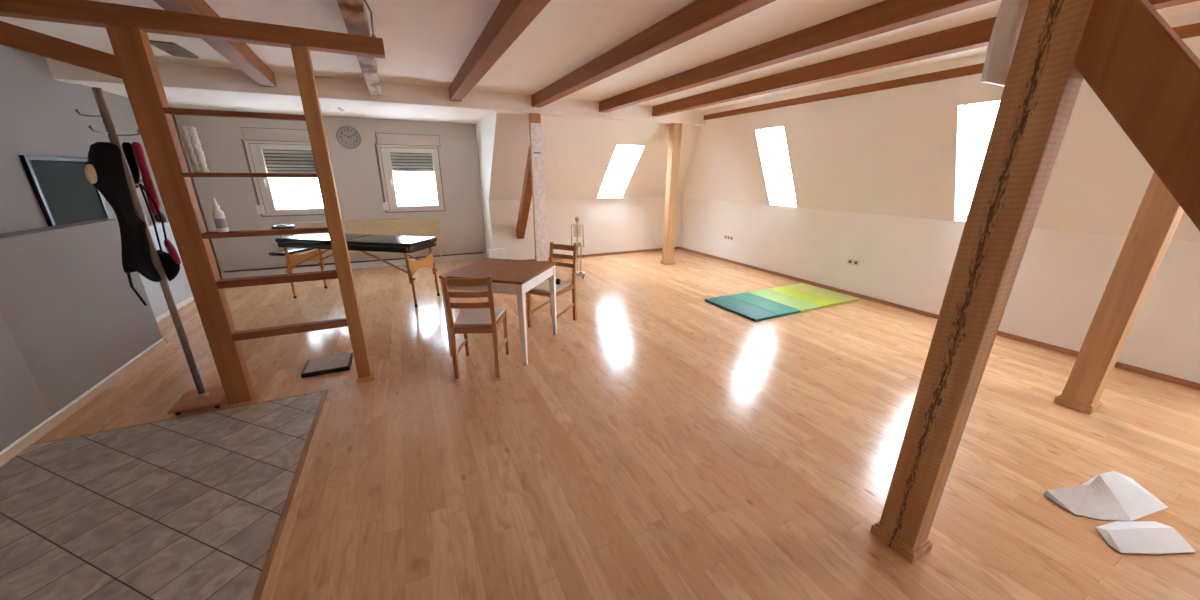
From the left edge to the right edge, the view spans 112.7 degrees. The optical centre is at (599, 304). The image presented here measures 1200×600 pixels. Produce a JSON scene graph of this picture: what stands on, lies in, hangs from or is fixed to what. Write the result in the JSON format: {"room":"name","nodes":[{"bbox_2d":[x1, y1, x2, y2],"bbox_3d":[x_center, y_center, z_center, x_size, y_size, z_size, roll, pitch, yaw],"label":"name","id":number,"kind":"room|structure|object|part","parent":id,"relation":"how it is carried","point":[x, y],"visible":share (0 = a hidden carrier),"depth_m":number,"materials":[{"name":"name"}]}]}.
{"room":"attic therapy room","nodes":[
{"label":"attic therapy room","id":0,"kind":"room"},
{"bbox_2d":[0,219,161,450],"bbox_3d":[-2.840,0.780,0.780,0.160,1.200,6.750,-8,20,-24],"label":"wall","id":1,"kind":"structure","parent":0,"point":[71,316],"depth_m":2.80,"materials":[{"name":"grey paint"}]},
{"bbox_2d":[0,338,166,466],"bbox_3d":[-2.764,1.306,0.992,0.018,0.070,6.750,-8,20,-24],"label":"baseboard","id":2,"kind":"structure","parent":1,"relation":"attached to","point":[33,437],"depth_m":2.77,"materials":[{"name":"beige wood"}]},
{"bbox_2d":[0,44,164,233],"bbox_3d":[-3.939,-0.242,1.550,0.200,2.750,10.200,-8,20,-24],"label":"wall","id":3,"kind":"structure","parent":0,"point":[39,117],"depth_m":3.50,"materials":[{"name":"white paint"}]},
{"bbox_2d":[19,155,110,226],"bbox_3d":[-4.916,-1.046,3.712,0.030,0.620,0.800,-8,20,-24],"label":"picture frame","id":4,"kind":"object","parent":3,"relation":"attached to","point":[61,188],"visible":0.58,"depth_m":3.63,"materials":[{"name":"black plastic"}]},
{"bbox_2d":[0,391,322,599],"bbox_3d":[-1.950,1.513,0.479,2.045,0.004,5.050,-8,20,-24],"label":"floor tiles","id":5,"kind":"structure","parent":0,"point":[189,507],"depth_m":2.00,"materials":[{"name":"tile"}]},
{"bbox_2d":[139,221,192,316],"bbox_3d":[-5.121,-0.351,4.510,0.140,1.000,1.650,-8,20,-24],"label":"wall","id":6,"kind":"structure","parent":0,"point":[179,286],"depth_m":4.77,"materials":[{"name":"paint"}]},
{"bbox_2d":[154,210,165,221],"bbox_3d":[-5.414,-1.092,4.917,0.100,0.150,0.100,-8,20,-24],"label":"vase","id":7,"kind":"object","parent":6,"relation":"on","point":[163,216],"visible":0.52,"depth_m":4.90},
{"bbox_2d":[161,209,168,220],"bbox_3d":[-5.435,-1.126,5.018,0.044,0.149,0.070,-8,20,-24],"label":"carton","id":8,"kind":"object","parent":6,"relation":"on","point":[163,210],"visible":0.43,"depth_m":4.98,"materials":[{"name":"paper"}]},
{"bbox_2d":[155,295,193,322],"bbox_3d":[-5.055,0.085,4.688,0.017,0.060,1.650,-8,20,-24],"label":"baseboard","id":9,"kind":"structure","parent":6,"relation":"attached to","point":[181,304],"depth_m":4.85,"materials":[{"name":"white paint"}]},
{"bbox_2d":[81,84,493,123],"bbox_3d":[-3.802,-2.808,5.555,4.420,0.170,2.010,-8,20,-24],"label":"ceiling","id":10,"kind":"structure","parent":0,"point":[176,99],"depth_m":5.44,"materials":[{"name":"paint"}]},
{"bbox_2d":[174,108,485,272],"bbox_3d":[-4.209,-1.875,6.762,4.440,2.600,0.280,-8,20,-24],"label":"wall","id":11,"kind":"structure","parent":0,"point":[356,173],"depth_m":6.51,"materials":[{"name":"grey paint"}]},
{"bbox_2d":[241,127,324,216],"bbox_3d":[-4.840,-2.049,6.241,1.048,1.287,0.167,-8,20,-24],"label":"window","id":12,"kind":"structure","parent":11,"relation":"in","point":[267,150],"depth_m":6.15,"materials":[{"name":"white plastic"}]},
{"bbox_3d":[-4.829,-1.967,6.270,0.850,1.015,0.063,-8,20,-24],"label":"sash","id":13,"kind":"part","parent":12,"relation":"part of","materials":[{"name":"white plastic"}]},
{"bbox_2d":[262,149,315,177],"bbox_3d":[-4.869,-2.221,6.252,0.820,0.450,0.018,-8,20,-24],"label":"roller shutter","id":14,"kind":"object","parent":12,"relation":"attached to","point":[276,160],"depth_m":6.25,"materials":[{"name":"grey plastic"}]},
{"bbox_2d":[336,126,360,148],"bbox_3d":[-4.020,-2.681,6.400,0.340,0.340,0.042,-8,20,-24],"label":"wall clock","id":15,"kind":"object","parent":11,"relation":"attached to","point":[349,137],"visible":1,"depth_m":6.39,"materials":[{"name":"metal"}]},
{"bbox_2d":[224,252,482,272],"bbox_3d":[-4.049,-0.767,7.005,3.920,0.025,0.026,-8,20,-24],"label":"pipe","id":16,"kind":"object","parent":11,"relation":"attached to","point":[475,252],"visible":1,"depth_m":6.88,"materials":[{"name":"white metal"}]},
{"bbox_2d":[221,253,486,278],"bbox_3d":[-4.096,-0.699,7.031,4.120,0.100,0.025,-8,20,-24],"label":"baseboard","id":17,"kind":"structure","parent":11,"relation":"attached to","point":[482,255],"depth_m":6.83,"materials":[{"name":"white paint"}]},
{"bbox_2d":[281,217,443,257],"bbox_3d":[-3.969,-1.095,6.907,2.350,0.730,0.112,-8,20,-24],"label":"panel radiator","id":18,"kind":"object","parent":11,"relation":"attached to","point":[430,226],"visible":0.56,"depth_m":6.93,"materials":[{"name":"beige metal"}]},
{"bbox_2d":[281,217,440,224],"bbox_3d":[-3.964,-1.430,6.791,2.350,0.020,0.085,-8,20,-24],"label":"grille","id":19,"kind":"object","parent":18,"relation":"attached to","point":[350,222],"depth_m":6.82,"materials":[{"name":"beige metal"}]},
{"bbox_2d":[374,133,444,212],"bbox_3d":[-3.283,-2.274,6.954,1.053,1.287,0.167,-8,20,-24],"label":"window","id":20,"kind":"structure","parent":11,"relation":"in","point":[395,152],"depth_m":6.88,"materials":[{"name":"white plastic"}]},
{"bbox_3d":[-3.272,-2.192,6.983,0.855,1.015,0.063,-8,20,-24],"label":"sash","id":21,"kind":"part","parent":20,"relation":"part of","materials":[{"name":"white plastic"}]},
{"bbox_2d":[390,152,433,171],"bbox_3d":[-3.312,-2.495,6.950,0.831,0.347,0.022,-8,20,-24],"label":"roller shutter","id":22,"kind":"object","parent":20,"relation":"attached to","point":[401,161],"depth_m":6.97,"materials":[{"name":"grey plastic"}]},
{"bbox_2d":[475,112,496,257],"bbox_3d":[-1.844,-1.937,6.833,0.100,2.600,2.010,-8,20,-24],"label":"wall","id":23,"kind":"structure","parent":0,"point":[485,128],"depth_m":6.89,"materials":[{"name":"beige paint"}]},
{"bbox_2d":[489,196,682,259],"bbox_3d":[-0.023,-1.559,8.118,4.335,1.200,0.200,-8,20,-24],"label":"wall","id":24,"kind":"structure","parent":0,"point":[627,223],"depth_m":7.92,"materials":[{"name":"beige paint"}]},
{"bbox_2d":[527,247,678,260],"bbox_3d":[0.024,-1.030,8.190,3.930,0.050,0.018,-8,20,-24],"label":"baseboard","id":25,"kind":"structure","parent":24,"relation":"attached to","point":[657,249],"depth_m":8.31,"materials":[{"name":"brown wood"}]},
{"bbox_2d":[489,112,697,199],"bbox_3d":[0.292,-2.764,7.007,4.300,1.791,1.594,-8,20,-24],"label":"wall","id":26,"kind":"structure","parent":0,"point":[579,152],"depth_m":6.82,"materials":[{"name":"beige paint"}]},
{"bbox_2d":[45,57,705,125],"bbox_3d":[-1.728,-2.732,5.337,7.960,0.225,0.220,-8,20,-24],"label":"ceiling beam","id":27,"kind":"structure","parent":26,"relation":"attached to","point":[178,77],"depth_m":4.76,"materials":[{"name":"paint"}]},
{"bbox_2d":[597,196,622,199],"bbox_3d":[0.203,-2.111,7.902,0.577,0.048,0.050,-8,20,-24],"label":"window sill","id":28,"kind":"structure","parent":26,"relation":"attached to","point":[598,198],"depth_m":7.87,"materials":[{"name":"white plastic"}]},
{"bbox_2d":[599,146,640,192],"bbox_3d":[0.323,-2.563,7.496,0.597,0.996,0.879,-8,20,-24],"label":"window","id":29,"kind":"structure","parent":26,"relation":"in","point":[637,147],"depth_m":7.74,"materials":[{"name":"white plastic"}]},
{"bbox_2d":[0,0,1199,110],"bbox_3d":[-0.025,-1.779,1.940,8.180,0.120,8.350,-8,20,-24],"label":"ceiling","id":30,"kind":"structure","parent":0,"point":[426,42],"depth_m":3.20,"materials":[{"name":"paint"}]},
{"bbox_2d":[149,40,198,58],"bbox_3d":[-3.758,-2.248,3.525,0.180,0.017,0.480,-8,20,-24],"label":"ceiling vent","id":31,"kind":"object","parent":30,"relation":"in","point":[173,49],"visible":0.85,"depth_m":3.49,"materials":[{"name":"metal"}]},
{"bbox_2d":[153,0,276,87],"bbox_3d":[-2.334,-1.715,2.123,0.140,0.150,5.353,-9,21,-27],"label":"ceiling beam","id":32,"kind":"structure","parent":30,"relation":"attached to","point":[238,54],"depth_m":3.14,"materials":[{"name":"brown wood"}]},
{"bbox_2d":[337,0,381,95],"bbox_3d":[-1.532,-1.831,2.490,0.125,0.150,5.345,-8,20,-24],"label":"ceiling beam","id":33,"kind":"structure","parent":30,"relation":"attached to","point":[353,12],"depth_m":2.59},
{"bbox_2d":[364,0,374,36],"bbox_3d":[-1.327,-1.751,2.267,0.037,0.112,1.421,-8,20,-24],"label":"power cable","id":34,"kind":"object","parent":33,"relation":"attached to","point":[366,3],"visible":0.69,"depth_m":2.51,"materials":[{"name":"black plastic"}]},
{"bbox_2d":[448,0,550,101],"bbox_3d":[-0.716,-1.949,2.863,0.140,0.150,5.345,-8,20,-24],"label":"ceiling beam","id":35,"kind":"structure","parent":30,"relation":"attached to","point":[510,18],"depth_m":2.88,"materials":[{"name":"brown wood"}]},
{"bbox_2d":[531,0,775,107],"bbox_3d":[0.258,-2.090,3.309,0.130,0.150,5.345,-8,20,-24],"label":"ceiling beam","id":36,"kind":"structure","parent":30,"relation":"attached to","point":[698,17],"depth_m":2.93,"materials":[{"name":"brown wood"}]},
{"bbox_2d":[599,0,995,112],"bbox_3d":[1.195,-2.225,3.738,0.125,0.150,5.345,-8,20,-24],"label":"ceiling beam","id":37,"kind":"structure","parent":30,"relation":"attached to","point":[887,15],"depth_m":2.96,"materials":[{"name":"brown wood"}]},
{"bbox_2d":[652,0,1198,116],"bbox_3d":[2.043,-2.347,4.126,0.125,0.150,5.345,-8,20,-24],"label":"ceiling beam","id":38,"kind":"structure","parent":30,"relation":"attached to","point":[974,35],"depth_m":3.51,"materials":[{"name":"brown wood"}]},
{"bbox_2d":[704,23,1199,119],"bbox_3d":[2.980,-2.483,4.555,0.125,0.150,5.345,-8,20,-24],"label":"ceiling beam","id":39,"kind":"structure","parent":30,"relation":"attached to","point":[1191,30],"depth_m":4.29,"materials":[{"name":"brown wood"}]},
{"bbox_2d":[33,249,1199,599],"bbox_3d":[-0.146,0.507,3.775,8.880,0.120,10.300,-8,20,-24],"label":"floor","id":40,"kind":"structure","parent":0,"point":[667,442],"depth_m":2.46,"materials":[{"name":"laminate"}]},
{"bbox_2d":[75,87,225,415],"bbox_3d":[-2.866,-0.264,2.600,0.303,2.050,0.320,-8,20,-24],"label":"coat stand","id":41,"kind":"object","parent":40,"relation":"on","point":[200,397],"depth_m":2.64,"materials":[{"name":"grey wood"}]},
{"bbox_3d":[-2.918,-0.749,2.290,0.047,0.108,0.036,-8,20,-24],"label":"beige cap","id":42,"kind":"part","parent":41,"relation":"part of","materials":[{"name":"beige wood"}]},
{"bbox_2d":[88,142,161,305],"bbox_3d":[-2.901,-0.470,2.456,0.173,0.989,0.082,-8,20,-24],"label":"garment","id":43,"kind":"object","parent":41,"relation":"hanging from","point":[106,157],"visible":1,"depth_m":2.41,"materials":[{"name":"fabric"}]},
{"bbox_2d":[122,142,139,187],"bbox_3d":[-2.876,-0.861,2.467,0.052,0.266,0.042,-8,20,-24],"label":"scarf","id":44,"kind":"object","parent":41,"relation":"hanging from","point":[127,147],"visible":0.97,"depth_m":2.45,"materials":[{"name":"fabric"}]},
{"bbox_2d":[132,142,159,214],"bbox_3d":[-2.833,-0.783,2.497,0.050,0.436,0.049,6,19,17],"label":"scarf","id":45,"kind":"object","parent":41,"relation":"hanging from","point":[138,151],"visible":0.94,"depth_m":2.48,"materials":[{"name":"fabric"}]},
{"bbox_2d":[139,183,180,280],"bbox_3d":[-2.812,-0.457,2.569,0.109,0.617,0.072,-3,18,-9],"label":"shoulder bag","id":46,"kind":"object","parent":41,"relation":"hanging from","point":[170,261],"visible":1,"depth_m":2.59,"materials":[{"name":"black fabric"}]},
{"bbox_3d":[-2.879,0.673,2.903,0.285,0.020,0.320,-8,20,-24],"label":"plate","id":47,"kind":"part","parent":41,"relation":"part of","materials":[{"name":"brown wood"}]},
{"bbox_2d":[31,390,327,599],"bbox_3d":[-1.940,1.508,0.493,2.075,0.006,5.068,-8,20,-24],"label":"trim","id":48,"kind":"structure","parent":40,"relation":"on","point":[266,568],"depth_m":2.14,"materials":[{"name":"brown wood"}]},
{"bbox_2d":[0,0,384,404],"bbox_3d":[-2.480,-0.479,2.616,2.239,2.452,0.125,-8,20,-24],"label":"ladder frame","id":49,"kind":"object","parent":40,"relation":"on","point":[133,61],"visible":1,"depth_m":2.49,"materials":[{"name":"brown wood"}]},
{"bbox_3d":[-2.631,-0.420,2.580,0.135,2.360,0.090,-8,20,-24],"label":"post","id":50,"kind":"part","parent":49,"relation":"part of","materials":[{"name":"brown wood"}]},
{"bbox_2d":[180,126,208,171],"bbox_3d":[-2.497,-0.957,2.466,0.080,0.265,0.047,-8,20,-24],"label":"paper roll","id":51,"kind":"object","parent":49,"relation":"on","point":[190,137],"visible":1,"depth_m":2.45,"materials":[{"name":"white paper"}]},
{"bbox_2d":[212,198,228,231],"bbox_3d":[-2.482,-0.584,2.601,0.059,0.217,0.059,-8,20,-24],"label":"glue bottle","id":52,"kind":"object","parent":49,"relation":"on","point":[219,218],"visible":1,"depth_m":2.59,"materials":[{"name":"white plastic"}]},
{"bbox_3d":[-1.910,-0.521,2.901,0.090,2.360,0.075,-8,20,-24],"label":"post","id":53,"kind":"part","parent":49,"relation":"part of","materials":[{"name":"brown wood"}]},
{"bbox_2d":[169,107,221,278],"bbox_3d":[-5.891,-1.538,5.818,0.070,2.430,0.068,-8,20,-24],"label":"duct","id":54,"kind":"object","parent":40,"relation":"on","point":[173,116],"visible":0.26,"depth_m":5.79,"materials":[{"name":"brown wood"}]},
{"bbox_2d":[301,352,352,377],"bbox_3d":[-2.348,0.514,3.458,0.340,0.042,0.310,-8,20,-24],"label":"bathroom scale","id":55,"kind":"object","parent":40,"relation":"on","point":[341,362],"visible":1,"depth_m":3.40,"materials":[{"name":"black plastic"}]},
{"bbox_2d":[269,224,439,306],"bbox_3d":[-3.268,-0.552,5.272,2.190,0.925,0.584,4,18,10],"label":"massage table","id":56,"kind":"object","parent":40,"relation":"on","point":[315,242],"visible":0.88,"depth_m":5.05,"materials":[{"name":"black leather"}]},
{"bbox_3d":[-4.037,-0.453,5.206,0.070,0.711,0.024,4,18,10],"label":"leg","id":57,"kind":"part","parent":56,"relation":"part of","materials":[{"name":"brown wood"}]},
{"bbox_2d":[269,248,313,255],"bbox_3d":[-4.164,-0.727,5.406,0.220,0.035,0.484,4,18,10],"label":"shelf","id":58,"kind":"object","parent":56,"relation":"attached to","point":[293,250],"depth_m":5.31,"materials":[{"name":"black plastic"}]},
{"bbox_3d":[-3.992,-0.628,5.404,0.016,0.219,0.494,4,18,10],"label":"panel","id":59,"kind":"part","parent":56,"relation":"part of","materials":[{"name":"brown wood"}]},
{"bbox_3d":[-3.944,-0.604,5.667,0.070,0.711,0.024,4,18,10],"label":"leg","id":60,"kind":"part","parent":56,"relation":"part of","materials":[{"name":"brown wood"}]},
{"bbox_3d":[-3.132,-0.786,5.179,1.880,0.060,0.540,4,18,10],"label":"frame","id":61,"kind":"part","parent":56,"relation":"part of","materials":[{"name":"black plastic"}]},
{"bbox_3d":[-2.323,-0.342,4.896,0.070,0.711,0.024,4,18,10],"label":"leg","id":62,"kind":"part","parent":56,"relation":"part of","materials":[{"name":"brown wood"}]},
{"bbox_3d":[-2.274,-0.516,5.094,0.016,0.219,0.494,4,18,10],"label":"panel","id":63,"kind":"part","parent":56,"relation":"part of","materials":[{"name":"brown wood"}]},
{"bbox_3d":[-2.230,-0.492,5.357,0.070,0.711,0.024,4,18,10],"label":"leg","id":64,"kind":"part","parent":56,"relation":"part of","materials":[{"name":"brown wood"}]},
{"bbox_2d":[441,275,508,378],"bbox_3d":[-1.019,0.124,3.347,0.394,0.867,0.503,-1,18,-4],"label":"dining chair","id":65,"kind":"object","parent":40,"relation":"on","point":[472,315],"visible":1,"depth_m":3.18,"materials":[{"name":"brown wood"}]},
{"bbox_3d":[-1.169,0.191,3.141,0.032,0.867,0.087,-1,18,-4],"label":"leg","id":66,"kind":"part","parent":65,"relation":"part of","materials":[{"name":"brown wood"}]},
{"bbox_3d":[-1.216,0.264,3.615,0.034,0.431,0.040,-1,18,-4],"label":"leg","id":67,"kind":"part","parent":65,"relation":"part of","materials":[{"name":"brown wood"}]},
{"bbox_3d":[-1.021,0.139,3.374,0.380,0.050,0.420,-1,18,-4],"label":"seat rail","id":68,"kind":"part","parent":65,"relation":"part of","materials":[{"name":"brown wood"}]},
{"bbox_2d":[454,307,505,326],"bbox_3d":[-1.022,0.098,3.383,0.382,0.030,0.418,-1,18,-4],"label":"seat cushion","id":69,"kind":"object","parent":65,"relation":"on","point":[475,317],"depth_m":3.33,"materials":[{"name":"beige fabric"}]},
{"bbox_3d":[-0.840,0.185,3.164,0.032,0.867,0.087,-1,18,-4],"label":"leg","id":70,"kind":"part","parent":65,"relation":"part of","materials":[{"name":"brown wood"}]},
{"bbox_3d":[-0.857,0.258,3.640,0.034,0.431,0.040,-1,18,-4],"label":"leg","id":71,"kind":"part","parent":65,"relation":"part of","materials":[{"name":"brown wood"}]},
{"bbox_2d":[487,248,505,258],"bbox_3d":[-1.863,-0.862,7.239,0.316,0.303,0.107,-8,20,-24],"label":"box","id":72,"kind":"object","parent":40,"relation":"on","point":[497,253],"visible":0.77,"depth_m":7.18,"materials":[{"name":"white paint"}]},
{"bbox_2d":[439,258,556,365],"bbox_3d":[-0.911,0.026,3.815,0.774,0.762,0.790,5,19,14],"label":"dining table","id":73,"kind":"object","parent":40,"relation":"on","point":[516,277],"visible":0.73,"depth_m":3.52,"materials":[{"name":"white paint"}]},
{"bbox_3d":[-1.343,0.124,3.572,0.056,0.723,0.056,5,19,14],"label":"leg","id":74,"kind":"part","parent":73,"relation":"part of","materials":[{"name":"white paint"}]},
{"bbox_3d":[-0.659,0.182,3.406,0.056,0.723,0.056,5,19,14],"label":"leg","id":75,"kind":"part","parent":73,"relation":"part of","materials":[{"name":"white paint"}]},
{"bbox_3d":[-0.479,-0.035,4.071,0.056,0.723,0.056,5,19,14],"label":"leg","id":76,"kind":"part","parent":73,"relation":"part of","materials":[{"name":"white paint"}]},
{"bbox_2d":[516,113,545,261],"bbox_3d":[-1.199,-1.760,6.607,0.176,2.412,1.341,-8,20,-24],"label":"wooden post","id":77,"kind":"object","parent":40,"relation":"on","point":[527,191],"visible":0.37,"depth_m":6.39,"materials":[{"name":"brown wood"}]},
{"bbox_2d":[530,123,547,260],"bbox_3d":[-0.904,-1.641,6.012,0.190,2.000,0.023,-8,20,-24],"label":"paper chart","id":78,"kind":"object","parent":77,"relation":"attached to","point":[537,132],"visible":0.98,"depth_m":5.99,"materials":[{"name":"white paper"}]},
{"bbox_2d":[526,242,576,327],"bbox_3d":[-0.514,-0.205,4.358,0.364,0.867,0.503,10,20,26],"label":"dining chair","id":79,"kind":"object","parent":40,"relation":"on","point":[542,289],"visible":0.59,"depth_m":4.39,"materials":[{"name":"brown wood"}]},
{"bbox_3d":[-0.766,0.039,4.309,0.034,0.431,0.040,10,20,26],"label":"leg","id":80,"kind":"part","parent":79,"relation":"part of","materials":[{"name":"brown wood"}]},
{"bbox_3d":[-0.525,-0.177,4.347,0.350,0.050,0.420,10,20,26],"label":"seat rail","id":81,"kind":"part","parent":79,"relation":"part of","materials":[{"name":"brown wood"}]},
{"bbox_2d":[531,279,571,292],"bbox_3d":[-0.534,-0.207,4.318,0.352,0.030,0.418,10,20,26],"label":"seat cushion","id":82,"kind":"object","parent":79,"relation":"on","point":[544,287],"depth_m":4.23,"materials":[{"name":"beige fabric"}]},
{"bbox_3d":[-0.557,-0.284,4.599,0.032,0.867,0.087,10,20,26],"label":"leg","id":83,"kind":"part","parent":79,"relation":"part of","materials":[{"name":"brown wood"}]},
{"bbox_3d":[-0.282,-0.238,4.463,0.032,0.867,0.087,10,20,26],"label":"leg","id":84,"kind":"part","parent":79,"relation":"part of","materials":[{"name":"brown wood"}]},
{"bbox_2d":[571,216,584,278],"bbox_3d":[-0.352,-0.897,6.290,0.230,0.976,0.160,-1,18,-3],"label":"model","id":85,"kind":"object","parent":40,"relation":"on","point":[578,273],"visible":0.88,"depth_m":6.25},
{"bbox_3d":[-0.304,-0.729,6.330,0.045,0.433,0.074,-1,18,-3],"label":"leg","id":86,"kind":"part","parent":85,"relation":"part of","materials":[{"name":"beige plastic"}]},
{"bbox_2d":[660,123,681,264],"bbox_3d":[1.276,-1.920,7.137,0.206,2.412,0.176,-8,20,-24],"label":"wooden post","id":87,"kind":"object","parent":40,"relation":"on","point":[675,129],"visible":1,"depth_m":7.06,"materials":[{"name":"brown wood"}]},
{"bbox_2d":[705,283,858,321],"bbox_3d":[2.430,-0.069,5.332,1.897,0.032,0.870,-8,20,-25],"label":"mat","id":88,"kind":"object","parent":40,"relation":"on","point":[764,304],"visible":1,"depth_m":5.23,"materials":[{"name":"fabric"}]},
{"bbox_2d":[870,0,1199,563],"bbox_3d":[1.724,0.189,0.788,0.146,2.456,1.769,-8,20,-24],"label":"wooden post","id":89,"kind":"object","parent":40,"relation":"on","point":[1144,74],"visible":1,"depth_m":1.27,"materials":[{"name":"brown wood"}]},
{"bbox_2d":[981,0,1028,86],"bbox_3d":[1.302,-0.840,1.276,0.180,0.245,0.018,-8,20,-24],"label":"board","id":90,"kind":"object","parent":89,"relation":"attached to","point":[1011,13],"visible":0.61,"depth_m":1.26,"materials":[{"name":"paint"}]},
{"bbox_2d":[1043,471,1167,520],"bbox_3d":[2.633,0.947,2.054,0.586,0.143,0.236,-5,19,-16],"label":"folded cloth","id":91,"kind":"object","parent":40,"relation":"on","point":[1113,495],"visible":1,"depth_m":2.02,"materials":[{"name":"white fabric"}]},
{"bbox_2d":[1054,172,1183,413],"bbox_3d":[3.510,-0.406,2.563,0.186,2.412,0.186,-8,20,-24],"label":"wooden post","id":92,"kind":"object","parent":40,"relation":"on","point":[1157,218],"visible":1,"depth_m":2.64,"materials":[{"name":"brown wood"}]},
{"bbox_2d":[1096,521,1195,553],"bbox_3d":[2.510,1.062,1.853,0.380,0.048,0.175,0,18,0],"label":"scrap","id":93,"kind":"object","parent":40,"relation":"on","point":[1133,537],"visible":1,"depth_m":1.83,"materials":[{"name":"white fabric"}]},
{"bbox_2d":[680,197,1199,382],"bbox_3d":[3.831,-0.513,5.039,0.200,1.175,9.400,-8,20,-24],"label":"wall","id":94,"kind":"structure","parent":0,"point":[1062,278],"depth_m":4.59,"materials":[{"name":"beige paint"}]},
{"bbox_2d":[847,258,853,264],"bbox_3d":[3.471,-0.599,5.541,0.012,0.080,0.080,-8,20,-24],"label":"wall socket","id":95,"kind":"object","parent":94,"relation":"attached to","point":[850,261],"visible":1,"depth_m":5.54,"materials":[{"name":"white plastic"}]},
{"bbox_2d":[853,259,859,265],"bbox_3d":[3.506,-0.575,5.471,0.012,0.080,0.080,-8,20,-24],"label":"wall socket","id":96,"kind":"object","parent":94,"relation":"attached to","point":[855,262],"visible":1,"depth_m":5.46,"materials":[{"name":"white plastic"}]},
{"bbox_2d":[679,247,1199,389],"bbox_3d":[3.734,-0.010,5.146,0.018,0.050,8.982,-8,20,-24],"label":"baseboard","id":97,"kind":"structure","parent":94,"relation":"attached to","point":[1183,382],"depth_m":4.16,"materials":[{"name":"brown wood"}]},
{"bbox_2d":[683,10,1199,242],"bbox_3d":[3.470,-1.820,4.423,0.909,1.698,9.400,-8,20,-24],"label":"wall","id":98,"kind":"structure","parent":0,"point":[897,151],"depth_m":4.48,"materials":[{"name":"beige paint"}]},
{"bbox_2d":[760,128,795,203],"bbox_3d":[2.813,-2.155,6.162,0.605,1.186,0.564,-8,20,-24],"label":"window","id":99,"kind":"structure","parent":98,"relation":"in","point":[763,131],"depth_m":6.37,"materials":[{"name":"white plastic"}]},
{"bbox_2d":[960,102,999,216],"bbox_3d":[3.926,-1.426,3.962,0.605,1.186,0.564,-8,20,-24],"label":"window","id":100,"kind":"structure","parent":98,"relation":"in","point":[967,108],"depth_m":4.14,"materials":[{"name":"white plastic"}]}
]}

